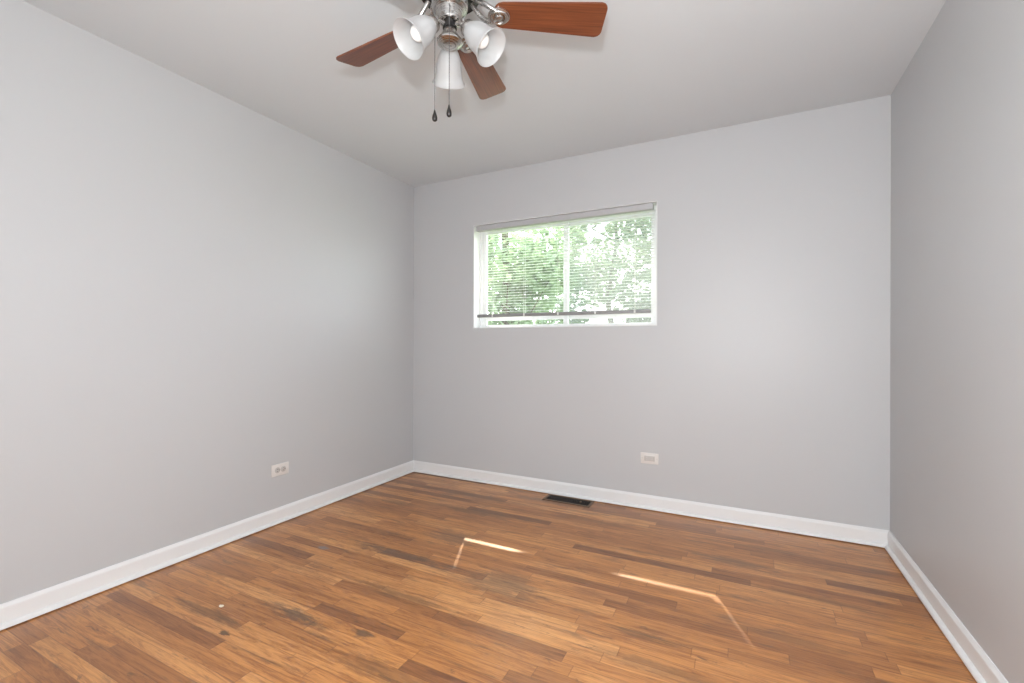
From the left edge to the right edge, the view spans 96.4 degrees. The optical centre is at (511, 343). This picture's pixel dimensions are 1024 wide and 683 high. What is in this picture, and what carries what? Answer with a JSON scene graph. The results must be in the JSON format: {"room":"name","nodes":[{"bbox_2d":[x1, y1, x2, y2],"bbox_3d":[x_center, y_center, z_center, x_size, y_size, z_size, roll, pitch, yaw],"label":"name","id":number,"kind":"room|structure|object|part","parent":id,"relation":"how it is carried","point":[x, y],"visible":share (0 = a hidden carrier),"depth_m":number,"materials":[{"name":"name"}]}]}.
{"room":"empty bedroom","nodes":[
{"label":"empty bedroom","id":0,"kind":"room"},
{"bbox_2d":[0,0,413,603],"bbox_3d":[-1.733,-0.131,2.375,0.170,2.440,3.924,0,0,27],"label":"wall","id":1,"kind":"structure","parent":0,"point":[201,293],"depth_m":2.26,"materials":[{"name":"grey paint"}]},
{"bbox_2d":[0,460,413,630],"bbox_3d":[-1.646,1.043,2.330,0.030,0.092,3.584,0,0,27],"label":"baseboard","id":2,"kind":"structure","parent":1,"relation":"attached to","point":[19,610],"depth_m":2.25,"materials":[{"name":"white paint"}]},
{"bbox_2d":[271,461,288,477],"bbox_3d":[-1.417,0.768,2.801,0.009,0.073,0.117,0,0,27],"label":"wall outlet","id":3,"kind":"object","parent":1,"relation":"attached to","point":[282,468],"visible":1,"depth_m":2.80,"materials":[{"name":"beige plastic"}]},
{"bbox_2d":[23,0,945,186],"bbox_3d":[-0.212,-1.418,1.603,3.576,0.140,3.924,0,0,27],"label":"ceiling","id":4,"kind":"structure","parent":0,"point":[654,70],"depth_m":2.22,"materials":[{"name":"paint"}]},
{"bbox_2d":[336,0,607,121],"bbox_3d":[-0.231,-1.040,1.582,1.019,0.615,1.040,0,0,27],"label":"ceiling fan","id":5,"kind":"object","parent":4,"relation":"hanging from","point":[482,45],"visible":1,"depth_m":1.56,"materials":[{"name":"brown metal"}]},
{"bbox_3d":[-0.502,-1.130,1.742,0.385,0.006,0.127,0,14,32],"label":"fan blade","id":6,"kind":"part","parent":5,"relation":"part of","materials":[{"name":"brown wood"}]},
{"bbox_3d":[-0.299,-1.015,1.490,0.123,0.123,0.120,0,45,51],"label":"lamp shade","id":7,"kind":"part","parent":5,"relation":"part of","materials":[{"name":"white glass"}]},
{"bbox_3d":[-0.293,-1.023,1.495,0.053,0.053,0.090,0,45,51],"label":"light bulb","id":8,"kind":"part","parent":5,"relation":"part of","materials":[{"name":"white glass"}]},
{"bbox_3d":[-0.254,-0.942,1.508,0.003,0.346,0.003,0,0,27],"label":"pull chain","id":9,"kind":"part","parent":5,"relation":"part of","materials":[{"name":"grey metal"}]},
{"bbox_3d":[-0.239,-1.077,1.538,0.052,0.030,0.015,0,0,-39],"label":"light arm","id":10,"kind":"part","parent":5,"relation":"part of","materials":[{"name":"silver metal"}]},
{"bbox_3d":[-0.230,-1.015,1.672,0.123,0.120,0.123,0,45,-9],"label":"lamp shade","id":11,"kind":"part","parent":5,"relation":"part of","materials":[{"name":"white glass"}]},
{"bbox_3d":[-0.205,-0.946,1.496,0.003,0.337,0.003,0,0,27],"label":"pull chain","id":12,"kind":"part","parent":5,"relation":"part of","materials":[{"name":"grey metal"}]},
{"bbox_3d":[-0.179,-1.077,1.548,0.052,0.030,0.015,0,0,21],"label":"light arm","id":13,"kind":"part","parent":5,"relation":"part of","materials":[{"name":"silver metal"}]},
{"bbox_3d":[-0.129,-1.129,1.893,0.127,0.006,0.385,-15,-4,14],"label":"fan blade","id":14,"kind":"part","parent":5,"relation":"part of","materials":[{"name":"brown wood"}]},
{"bbox_3d":[-0.114,-1.023,1.523,0.053,0.090,0.053,-47,-15,15],"label":"light bulb","id":15,"kind":"part","parent":5,"relation":"part of","materials":[{"name":"white glass"}]},
{"bbox_3d":[-0.107,-1.015,1.520,0.120,0.123,0.123,47,15,15],"label":"lamp shade","id":16,"kind":"part","parent":5,"relation":"part of","materials":[{"name":"white glass"}]},
{"bbox_3d":[0.130,-1.129,1.584,0.385,0.006,0.127,0,-14,-4],"label":"fan blade","id":17,"kind":"part","parent":5,"relation":"part of","materials":[{"name":"brown wood"}]},
{"bbox_2d":[0,472,976,682],"bbox_3d":[-0.217,1.152,1.603,3.576,0.120,3.924,0,0,27],"label":"floor","id":18,"kind":"structure","parent":0,"point":[414,577],"depth_m":1.88,"materials":[{"name":"brown wood"}]},
{"bbox_2d":[542,494,594,507],"bbox_3d":[0.392,1.089,3.194,0.344,0.010,0.128,0,0,27],"label":"floor vent","id":19,"kind":"object","parent":18,"relation":"in","point":[550,497],"visible":1,"depth_m":3.19,"materials":[{"name":"brown metal"}]},
{"bbox_2d":[413,95,890,529],"bbox_3d":[0.636,-0.126,3.277,3.236,2.440,0.170,0,0,27],"label":"wall","id":20,"kind":"structure","parent":0,"point":[761,381],"depth_m":2.88,"materials":[{"name":"grey paint"}]},
{"bbox_2d":[473,201,656,327],"bbox_3d":[0.361,-0.535,3.412,1.420,0.823,0.159,0,0,27],"label":"window","id":21,"kind":"structure","parent":20,"relation":"in","point":[480,255],"depth_m":3.43,"materials":[{"name":"white paint"}]},
{"bbox_3d":[0.095,-0.530,3.581,0.732,0.767,0.022,0,0,27],"label":"sash","id":22,"kind":"part","parent":21,"relation":"part of","materials":[{"name":"white plastic"}]},
{"bbox_2d":[476,203,653,317],"bbox_3d":[0.334,-0.574,3.362,1.373,0.728,0.040,0,0,27],"label":"window blind","id":23,"kind":"object","parent":21,"relation":"attached to","point":[633,209],"visible":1,"depth_m":3.30,"materials":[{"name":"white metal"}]},
{"bbox_3d":[0.325,-0.222,3.367,1.350,0.025,0.019,0,0,27],"label":"rail","id":24,"kind":"part","parent":23,"relation":"part of","materials":[{"name":"white plastic"}]},
{"bbox_3d":[0.835,-0.554,3.109,0.012,0.686,0.029,0,0,27],"label":"ladder cord","id":25,"kind":"part","parent":23,"relation":"part of","materials":[{"name":"white fabric"}]},
{"bbox_3d":[0.694,-0.528,3.306,0.669,0.767,0.022,0,0,27],"label":"sash","id":26,"kind":"part","parent":21,"relation":"part of","materials":[{"name":"white plastic"}]},
{"bbox_2d":[641,452,658,464],"bbox_3d":[0.912,0.759,3.035,0.117,0.073,0.008,0,0,27],"label":"wall outlet","id":27,"kind":"object","parent":20,"relation":"attached to","point":[648,458],"visible":1,"depth_m":3.03,"materials":[{"name":"beige plastic"}]},
{"bbox_2d":[644,456,654,461],"bbox_3d":[0.910,0.759,3.033,0.067,0.033,0.002,0,0,27],"label":"receptacle","id":28,"kind":"object","parent":27,"relation":"attached to","point":[646,458],"depth_m":3.03,"materials":[{"name":"beige plastic"}]},
{"bbox_2d":[413,460,889,547],"bbox_3d":[0.588,1.048,3.188,3.236,0.092,0.030,0,0,27],"label":"baseboard","id":29,"kind":"structure","parent":20,"relation":"attached to","point":[876,537],"depth_m":2.95,"materials":[{"name":"white paint"}]},
{"bbox_2d":[890,0,1023,682],"bbox_3d":[1.304,-0.124,0.832,0.170,2.440,3.924,0,0,27],"label":"wall","id":30,"kind":"structure","parent":0,"point":[957,311],"depth_m":1.63,"materials":[{"name":"grey paint"}]},
{"bbox_2d":[884,531,1008,682],"bbox_3d":[1.212,1.049,0.877,0.030,0.092,3.584,0,0,27],"label":"baseboard","id":31,"kind":"structure","parent":30,"relation":"attached to","point":[981,667],"depth_m":1.73,"materials":[{"name":"white paint"}]},
{"label":"outside","id":32,"kind":"structure","parent":0,"visible":0},
{"bbox_3d":[7.375,1.535,23.348,52.000,0.150,41.686,0,0,27],"label":"ground","id":33,"kind":"structure","parent":32,"visible":0},
{"bbox_2d":[488,226,586,324],"bbox_3d":[-0.001,-2.615,8.967,2.931,8.117,2.585,0,0,27],"label":"tree","id":34,"kind":"object","parent":33,"relation":"on","point":[555,283],"visible":0.37,"depth_m":8.67,"materials":[{"name":"green plant"}]},
{"bbox_2d":[532,217,650,323],"bbox_3d":[2.502,-1.345,11.817,4.769,5.591,2.758,0,0,27],"label":"tree","id":35,"kind":"object","parent":33,"relation":"on","point":[643,303],"visible":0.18,"depth_m":11.39,"materials":[{"name":"green plant"}]}
]}

